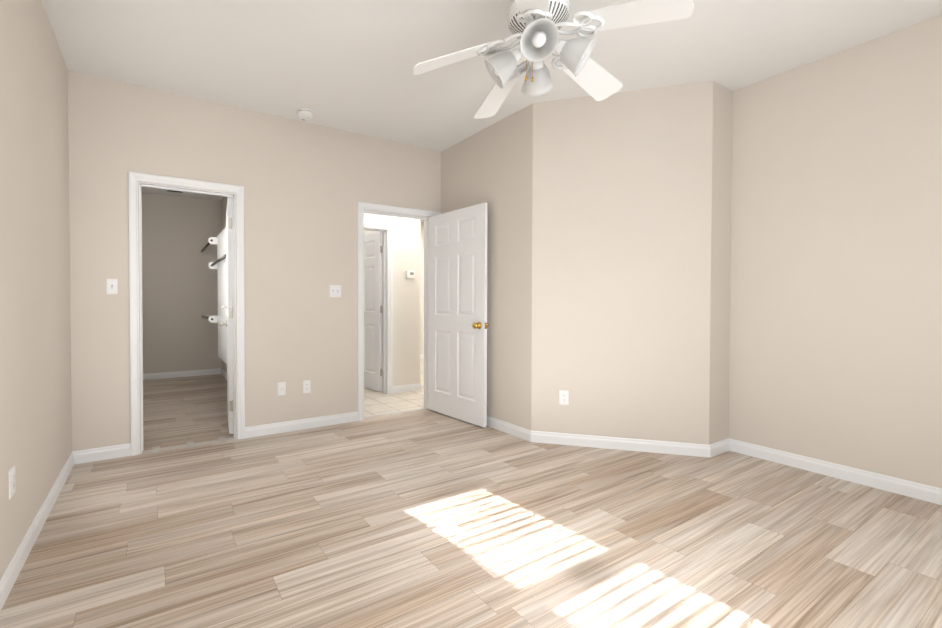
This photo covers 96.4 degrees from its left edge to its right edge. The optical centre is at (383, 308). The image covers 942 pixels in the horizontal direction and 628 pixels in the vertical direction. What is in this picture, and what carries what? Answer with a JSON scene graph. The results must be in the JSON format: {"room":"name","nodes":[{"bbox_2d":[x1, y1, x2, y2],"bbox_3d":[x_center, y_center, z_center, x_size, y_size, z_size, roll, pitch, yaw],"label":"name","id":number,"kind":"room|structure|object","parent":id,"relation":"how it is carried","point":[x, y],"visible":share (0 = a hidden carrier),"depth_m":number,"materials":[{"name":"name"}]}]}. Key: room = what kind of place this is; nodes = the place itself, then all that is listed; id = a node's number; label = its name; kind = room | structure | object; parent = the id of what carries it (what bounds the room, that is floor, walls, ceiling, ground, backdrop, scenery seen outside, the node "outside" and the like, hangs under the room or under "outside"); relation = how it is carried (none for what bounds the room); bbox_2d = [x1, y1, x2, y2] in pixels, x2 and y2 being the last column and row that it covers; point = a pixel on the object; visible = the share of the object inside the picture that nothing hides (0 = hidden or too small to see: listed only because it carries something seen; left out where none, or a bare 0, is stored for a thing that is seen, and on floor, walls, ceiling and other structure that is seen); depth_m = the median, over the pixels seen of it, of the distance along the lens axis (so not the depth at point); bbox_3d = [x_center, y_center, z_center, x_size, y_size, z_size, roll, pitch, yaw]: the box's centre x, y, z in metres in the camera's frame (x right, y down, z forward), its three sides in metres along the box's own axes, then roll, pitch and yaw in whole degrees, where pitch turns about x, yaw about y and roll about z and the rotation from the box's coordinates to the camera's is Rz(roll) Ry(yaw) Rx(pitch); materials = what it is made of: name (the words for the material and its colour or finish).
{"room":"empty bedroom","nodes":[
{"label":"empty bedroom","id":0,"kind":"room"},
{"bbox_2d":[0,0,71,578],"bbox_3d":[-2.020,-0.276,2.460,0.120,2.743,7.970,0,1,-29],"label":"wall","id":1,"kind":"structure","parent":0,"point":[35,394],"depth_m":1.99,"materials":[{"name":"paint"}]},
{"bbox_2d":[9,466,15,499],"bbox_3d":[-1.512,0.707,1.686,0.008,0.114,0.070,0,1,-29],"label":"electrical outlet","id":2,"kind":"object","parent":1,"relation":"attached to","point":[12,489],"visible":1,"depth_m":1.67,"materials":[{"name":"white plastic"}]},
{"bbox_2d":[0,451,75,610],"bbox_3d":[-1.143,1.072,1.027,0.013,0.090,4.280,0,1,-29],"label":"baseboard","id":3,"kind":"structure","parent":1,"relation":"attached to","point":[11,573],"depth_m":1.92,"materials":[{"name":"white wood"}]},
{"bbox_2d":[141,192,221,373],"bbox_3d":[-3.234,-0.331,6.272,1.440,2.743,0.120,0,1,-29],"label":"wall","id":4,"kind":"structure","parent":0,"point":[179,284],"depth_m":6.27,"materials":[{"name":"paint"}]},
{"bbox_2d":[143,368,219,379],"bbox_3d":[-3.199,0.996,6.236,1.380,0.090,0.013,0,1,-29],"label":"baseboard","id":5,"kind":"structure","parent":4,"relation":"attached to","point":[163,375],"depth_m":6.29,"materials":[{"name":"white wood"}]},
{"bbox_2d":[221,197,231,372],"bbox_3d":[-1.754,-0.316,5.205,0.120,2.743,3.420,0,1,-29],"label":"wall","id":6,"kind":"structure","parent":0,"point":[223,226],"depth_m":6.30,"materials":[{"name":"paint"}]},
{"bbox_2d":[189,227,226,363],"bbox_3d":[-2.143,-0.162,5.395,0.376,1.570,2.504,-1,1,-33],"label":"organizer","id":7,"kind":"object","parent":6,"relation":"attached to","point":[219,263],"visible":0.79,"depth_m":5.14,"materials":[{"name":"white wood"}]},
{"bbox_2d":[220,368,226,379],"bbox_3d":[-1.784,1.012,5.142,0.013,0.090,3.296,0,1,-29],"label":"baseboard","id":8,"kind":"structure","parent":6,"relation":"attached to","point":[222,372],"depth_m":6.33,"materials":[{"name":"white wood"}]},
{"bbox_2d":[68,70,440,453],"bbox_3d":[-0.812,-0.294,3.703,3.197,2.743,0.120,0,1,-29],"label":"wall","id":9,"kind":"structure","parent":0,"point":[307,186],"depth_m":3.49,"materials":[{"name":"paint"}]},
{"bbox_2d":[76,443,130,463],"bbox_3d":[-2.012,1.043,2.984,0.322,0.090,0.013,0,1,-29],"label":"baseboard","id":10,"kind":"structure","parent":9,"relation":"attached to","point":[123,450],"depth_m":2.98,"materials":[{"name":"white wood"}]},
{"bbox_2d":[106,279,117,293],"bbox_3d":[-1.964,-0.162,2.991,0.070,0.114,0.018,0,1,-29],"label":"light switch","id":11,"kind":"object","parent":9,"relation":"attached to","point":[111,286],"visible":1,"depth_m":2.99,"materials":[{"name":"white plastic"}]},
{"bbox_2d":[128,171,244,455],"bbox_3d":[-1.547,0.036,3.305,0.816,2.096,0.160,0,1,-29],"label":"trim","id":12,"kind":"structure","parent":9,"relation":"attached to","point":[135,274],"depth_m":3.16,"materials":[{"name":"white wood"}]},
{"bbox_2d":[219,197,232,433],"bbox_3d":[-1.426,0.057,3.830,0.171,2.014,0.688,0,1,-22],"label":"closet door","id":13,"kind":"structure","parent":9,"relation":"in","point":[228,323],"depth_m":3.52,"materials":[{"name":"white wood"}]},
{"bbox_2d":[278,382,285,395],"bbox_3d":[-0.882,0.698,3.601,0.070,0.114,0.016,0,1,-29],"label":"outlet","id":14,"kind":"object","parent":9,"relation":"attached to","point":[281,388],"visible":1,"depth_m":3.60,"materials":[{"name":"white plastic"}]},
{"bbox_2d":[245,411,357,437],"bbox_3d":[-0.700,1.033,3.709,1.044,0.090,0.013,0,1,-29],"label":"baseboard","id":15,"kind":"structure","parent":9,"relation":"attached to","point":[279,427],"depth_m":3.68,"materials":[{"name":"white wood"}]},
{"bbox_2d":[303,380,310,392],"bbox_3d":[-0.686,0.701,3.714,0.070,0.114,0.008,0,1,-29],"label":"electrical outlet","id":16,"kind":"object","parent":9,"relation":"attached to","point":[306,386],"visible":1,"depth_m":3.71,"materials":[{"name":"white plastic"}]},
{"bbox_2d":[330,285,340,296],"bbox_3d":[-0.441,-0.164,3.832,0.116,0.114,0.018,0,1,-29],"label":"double light switch","id":17,"kind":"object","parent":9,"relation":"attached to","point":[335,290],"visible":1,"depth_m":3.83,"materials":[{"name":"white plastic"}]},
{"bbox_2d":[357,201,441,420],"bbox_3d":[0.154,0.022,4.243,0.982,2.096,0.160,0,1,-29],"label":"door frame","id":18,"kind":"structure","parent":9,"relation":"attached to","point":[380,208],"depth_m":4.00,"materials":[{"name":"white wood"}]},
{"bbox_2d":[428,202,488,427],"bbox_3d":[0.703,0.054,4.025,0.171,2.014,0.795,-1,1,-34],"label":"entry door","id":19,"kind":"structure","parent":9,"relation":"in","point":[458,324],"depth_m":3.97,"materials":[{"name":"white wood"}]},
{"bbox_2d":[364,230,377,234],"bbox_3d":[-0.195,-0.334,6.437,0.120,2.743,2.330,0,1,-29],"label":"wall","id":20,"kind":"structure","parent":0,"point":[367,232],"depth_m":6.36,"materials":[{"name":"paint"}]},
{"bbox_2d":[364,213,419,393],"bbox_3d":[-0.408,-0.312,4.920,1.960,2.743,0.120,0,1,-29],"label":"wall","id":21,"kind":"structure","parent":0,"point":[405,309],"depth_m":5.23,"materials":[{"name":"paint"}]},
{"bbox_2d":[364,232,381,391],"bbox_3d":[-0.266,0.033,5.497,0.171,2.014,0.764,-1,1,-39],"label":"bathroom door","id":22,"kind":"structure","parent":21,"relation":"in","point":[372,311],"depth_m":5.31,"materials":[{"name":"white wood"}]},
{"bbox_2d":[364,222,391,393],"bbox_3d":[-0.312,0.011,4.978,0.892,2.096,0.156,0,1,-29],"label":"door frame","id":23,"kind":"structure","parent":21,"relation":"attached to","point":[378,226],"depth_m":5.12,"materials":[{"name":"white wood"}]},
{"bbox_2d":[392,383,421,393],"bbox_3d":[0.295,1.010,5.251,0.420,0.090,0.013,0,1,-29],"label":"baseboard","id":24,"kind":"structure","parent":21,"relation":"attached to","point":[407,388],"depth_m":5.25,"materials":[{"name":"white wood"}]},
{"bbox_2d":[406,271,413,278],"bbox_3d":[0.345,-0.435,5.250,0.118,0.095,0.028,0,1,-29],"label":"thermostat","id":25,"kind":"object","parent":21,"relation":"attached to","point":[409,274],"visible":0.98,"depth_m":5.24,"materials":[{"name":"white plastic"}]},
{"bbox_2d":[364,359,424,416],"bbox_3d":[0.545,1.066,6.564,5.200,0.060,3.658,0,1,-29],"label":"floor","id":26,"kind":"structure","parent":0,"point":[377,402],"depth_m":4.74,"materials":[{"name":"beige tile"}]},
{"bbox_2d":[420,222,423,354],"bbox_3d":[-0.174,-0.354,7.847,5.200,2.743,0.120,0,1,-29],"label":"wall","id":27,"kind":"structure","parent":0,"point":[421,288],"depth_m":8.30,"materials":[{"name":"paint"}]},
{"bbox_2d":[0,374,941,627],"bbox_3d":[-0.052,1.110,3.566,4.615,0.060,7.970,0,1,-29],"label":"floor","id":28,"kind":"structure","parent":0,"point":[425,518],"depth_m":1.99,"materials":[{"name":"brown wood"}]},
{"bbox_2d":[142,437,235,452],"bbox_3d":[-1.536,1.082,3.301,0.684,0.004,0.150,0,1,-29],"label":"threshold","id":29,"kind":"object","parent":28,"relation":"on","point":[157,449],"visible":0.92,"depth_m":3.27,"materials":[{"name":"grey"}]},
{"bbox_2d":[364,408,426,417],"bbox_3d":[0.128,1.067,4.244,0.791,0.006,0.042,0,1,-29],"label":"threshold","id":30,"kind":"object","parent":28,"relation":"on","point":[395,413],"visible":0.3,"depth_m":4.22,"materials":[{"name":"grey wood"}]},
{"bbox_2d":[42,0,941,222],"bbox_3d":[0.895,-1.722,4.151,6.880,0.100,8.150,0,1,-29],"label":"ceiling","id":31,"kind":"structure","parent":0,"point":[346,65],"depth_m":2.62,"materials":[{"name":"paint"}]},
{"bbox_2d":[297,108,313,119],"bbox_3d":[-0.660,-1.639,3.493,0.140,0.047,0.140,0,1,-29],"label":"smoke detector","id":32,"kind":"object","parent":31,"relation":"attached to","point":[304,114],"visible":1,"depth_m":3.46,"materials":[{"name":"white plastic"}]},
{"bbox_2d":[413,0,693,118],"bbox_3d":[0.793,-1.378,2.031,1.135,0.526,1.181,0,1,-29],"label":"ceiling fan","id":33,"kind":"object","parent":31,"relation":"hanging from","point":[535,26],"visible":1,"depth_m":1.95,"materials":[{"name":"white"}]},
{"bbox_2d":[441,81,732,444],"bbox_3d":[1.661,-0.296,3.874,1.298,2.743,2.211,0,1,-29],"label":"wall","id":34,"kind":"structure","parent":0,"point":[608,256],"depth_m":3.20,"materials":[{"name":"paint"}]},
{"bbox_2d":[487,416,531,441],"bbox_3d":[0.906,1.030,3.900,0.017,0.090,1.229,0,1,-29],"label":"baseboard","id":35,"kind":"structure","parent":34,"relation":"attached to","point":[514,430],"depth_m":3.56,"materials":[{"name":"white wood"}]},
{"bbox_2d":[559,390,568,404],"bbox_3d":[1.442,0.709,3.296,0.070,0.114,0.008,0,1,16],"label":"outlet","id":36,"kind":"object","parent":34,"relation":"attached to","point":[563,397],"visible":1,"depth_m":3.29,"materials":[{"name":"white plastic"}]},
{"bbox_2d":[532,431,731,457],"bbox_3d":[1.930,1.039,3.267,1.140,0.090,0.880,0,1,-29],"label":"baseboard","id":37,"kind":"structure","parent":34,"relation":"attached to","point":[653,446],"depth_m":3.16,"materials":[{"name":"white wood"}]},
{"bbox_2d":[728,14,941,487],"bbox_3d":[3.276,-0.271,2.167,0.120,2.743,2.339,0,1,-29],"label":"wall","id":38,"kind":"structure","parent":0,"point":[835,354],"depth_m":2.64,"materials":[{"name":"paint"}]},
{"bbox_2d":[732,439,941,504],"bbox_3d":[3.181,1.055,2.220,0.013,0.090,2.189,0,1,-29],"label":"baseboard","id":39,"kind":"structure","parent":38,"relation":"attached to","point":[927,493],"depth_m":2.64,"materials":[{"name":"white wood"}]}
]}

